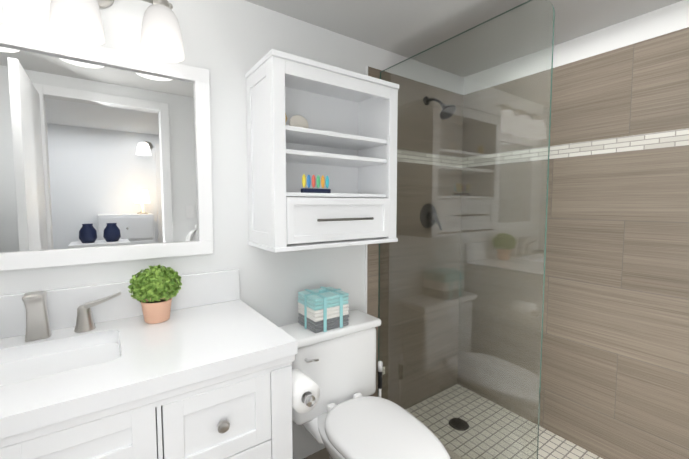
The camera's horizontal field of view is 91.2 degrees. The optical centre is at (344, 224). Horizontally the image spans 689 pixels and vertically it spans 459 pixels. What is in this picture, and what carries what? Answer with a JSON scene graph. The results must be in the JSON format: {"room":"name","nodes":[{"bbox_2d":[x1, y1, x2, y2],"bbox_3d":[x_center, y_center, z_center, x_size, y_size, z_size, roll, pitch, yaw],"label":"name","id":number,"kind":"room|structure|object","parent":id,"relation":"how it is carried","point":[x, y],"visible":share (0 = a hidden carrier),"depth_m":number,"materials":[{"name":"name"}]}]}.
{"room":"bathroom","nodes":[
{"label":"bathroom","id":0,"kind":"room"},
{"bbox_2d":[0,0,463,458],"bbox_3d":[-0.315,0.118,1.677,2.923,2.205,0.100,-3,4,-35],"label":"wall","id":1,"kind":"structure","parent":0,"point":[228,44],"depth_m":1.48,"materials":[{"name":"white paint"}]},
{"bbox_2d":[49,0,113,45],"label":"sconce","id":2,"kind":"object","parent":1,"relation":"attached to","point":[81,23],"depth_m":1.03,"materials":[{"name":"white glass"}]},
{"bbox_2d":[0,25,213,270],"bbox_3d":[-0.901,-0.238,1.159,0.845,0.752,0.029,-3,4,-35],"label":"vanity mirror","id":3,"kind":"object","parent":1,"relation":"attached to","point":[105,154],"visible":1,"depth_m":1.19,"materials":[{"name":"mirror glass"},{"name":"white painted wood"}]},
{"bbox_2d":[140,0,183,62],"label":"sconce","id":4,"kind":"object","parent":1,"relation":"attached to","point":[161,40],"depth_m":1.14,"materials":[{"name":"white glass"}]},
{"bbox_2d":[245,49,398,252],"bbox_3d":[-0.078,-0.289,1.558,0.649,0.756,0.322,-3,4,-35],"label":"upper cabinet","id":5,"kind":"object","parent":1,"relation":"attached to","point":[345,141],"visible":1,"depth_m":1.50,"materials":[{"name":"white paint"}]},
{"bbox_2d":[285,112,308,127],"bbox_3d":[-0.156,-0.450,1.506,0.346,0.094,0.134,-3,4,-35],"label":"seashell","id":6,"kind":"object","parent":5,"relation":"on","point":[298,121],"visible":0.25,"depth_m":1.53,"materials":[{"name":"beige"}]},
{"bbox_2d":[301,174,330,192],"bbox_3d":[-0.127,-0.181,1.503,0.140,0.082,0.030,-3,4,-35],"label":"surfboard","id":7,"kind":"object","parent":5,"relation":"on","point":[309,189],"visible":0.98,"depth_m":1.49,"materials":[{"name":"multicoloured plastic"}]},
{"bbox_2d":[365,66,463,408],"bbox_3d":[0.473,0.150,2.170,0.870,2.080,0.011,-3,4,-35],"label":"wall tile","id":8,"kind":"structure","parent":1,"relation":"attached to","point":[371,274],"depth_m":2.17,"materials":[{"name":"brown tile"}]},
{"bbox_2d":[420,204,441,229],"bbox_3d":[0.569,-0.050,2.173,0.160,0.172,0.077,-3,4,-35],"label":"shower valve","id":9,"kind":"object","parent":8,"relation":"attached to","point":[428,214],"depth_m":2.17,"materials":[{"name":"grey metal"}]},
{"bbox_2d":[423,96,455,118],"bbox_3d":[0.580,-0.723,2.055,0.104,0.169,0.212,-3,4,-35],"label":"shower head","id":10,"kind":"object","parent":8,"relation":"attached to","point":[443,107],"depth_m":2.02},
{"bbox_2d":[245,0,681,76],"bbox_3d":[0.176,-0.969,0.913,2.923,0.060,1.800,-3,4,-35],"label":"ceiling","id":11,"kind":"structure","parent":0,"point":[408,28],"depth_m":1.63,"materials":[{"name":"grey paint"}]},
{"bbox_2d":[463,0,688,94],"bbox_3d":[1.332,0.110,1.801,0.091,2.205,1.800,-3,4,-35],"label":"wall","id":12,"kind":"structure","parent":0,"point":[661,21],"depth_m":1.72,"materials":[{"name":"tile"},{"name":"paint"}]},
{"bbox_2d":[457,27,688,458],"bbox_3d":[1.291,0.174,1.776,0.009,2.080,1.599,-3,4,-35],"label":"wall tile","id":13,"kind":"structure","parent":12,"relation":"attached to","point":[615,366],"depth_m":1.75,"materials":[{"name":"beige tile"}]},
{"label":"outside","id":14,"kind":"structure","parent":0,"visible":0},
{"bbox_2d":[303,384,602,458],"bbox_3d":[0.147,1.289,1.097,2.923,0.060,1.700,-3,4,-35],"label":"floor","id":15,"kind":"structure","parent":14,"point":[551,445],"depth_m":1.94,"materials":[{"name":"tile"}]},
{"bbox_2d":[0,269,297,458],"bbox_3d":[-0.750,0.748,0.992,1.080,1.035,0.573,-3,4,-35],"label":"bathroom vanity","id":16,"kind":"object","parent":15,"relation":"on","point":[204,371],"visible":1,"depth_m":0.96,"materials":[{"name":"white paint"}]},
{"bbox_2d":[22,291,120,341],"bbox_3d":[-0.963,0.286,1.054,0.444,0.146,0.093,-3,4,-35],"label":"faucet","id":17,"kind":"object","parent":16,"relation":"on","point":[37,322],"visible":1,"depth_m":1.06,"materials":[{"name":"silver metal"}]},
{"bbox_2d":[128,264,181,323],"bbox_3d":[-0.684,0.247,1.223,0.172,0.203,0.176,-3,4,-35],"label":"potted plant","id":18,"kind":"object","parent":16,"relation":"on","point":[154,289],"visible":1,"depth_m":1.18,"materials":[{"name":"green plant"}]},
{"bbox_2d":[292,369,319,412],"bbox_3d":[-0.163,0.578,1.179,0.112,0.104,0.179,-3,4,-35],"label":"toilet paper roll","id":19,"kind":"object","parent":16,"relation":"attached to","point":[305,393],"visible":0.58,"depth_m":1.13,"materials":[{"name":"white paper"}]},
{"bbox_2d":[279,309,449,458],"bbox_3d":[0.099,0.868,1.448,0.496,0.738,0.801,-3,4,-35],"label":"toilet","id":20,"kind":"object","parent":15,"relation":"on","point":[347,416],"visible":0.88,"depth_m":1.50,"materials":[{"name":"white ceramic"}]},
{"bbox_2d":[298,286,348,332],"bbox_3d":[-0.103,0.398,1.635,0.200,0.173,0.180,-3,4,-35],"label":"towel stack","id":21,"kind":"object","parent":20,"relation":"on","point":[323,309],"visible":1,"depth_m":1.57,"materials":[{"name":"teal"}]},
{"bbox_2d":[378,361,382,396],"bbox_3d":[0.199,0.982,1.887,0.110,0.453,0.110,-3,4,-35],"label":"toilet brush","id":22,"kind":"object","parent":15,"relation":"on","point":[380,365],"visible":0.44,"depth_m":1.87,"materials":[{"name":"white plastic"}]},
{"bbox_2d":[443,445,462,458],"bbox_3d":[0.660,1.186,1.387,0.115,0.110,1.590,-3,4,-35],"label":"curb","id":23,"kind":"object","parent":15,"relation":"on","point":[453,453],"depth_m":1.64,"materials":[{"name":"beige tile"}]},
{"bbox_2d":[377,0,554,458],"bbox_3d":[0.466,0.136,1.600,0.028,1.957,0.910,-3,4,-35],"label":"glass shower panel","id":24,"kind":"object","parent":23,"relation":"on","point":[467,238],"visible":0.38,"depth_m":1.47,"materials":[{"name":"clear glass"}]},
{"bbox_2d":[449,418,468,430],"bbox_3d":[0.686,1.198,2.025,0.116,0.004,0.116,-3,4,-35],"label":"floor drain","id":25,"kind":"object","parent":15,"relation":"on","point":[457,423],"depth_m":2.02,"materials":[{"name":"grey metal"}]}
]}

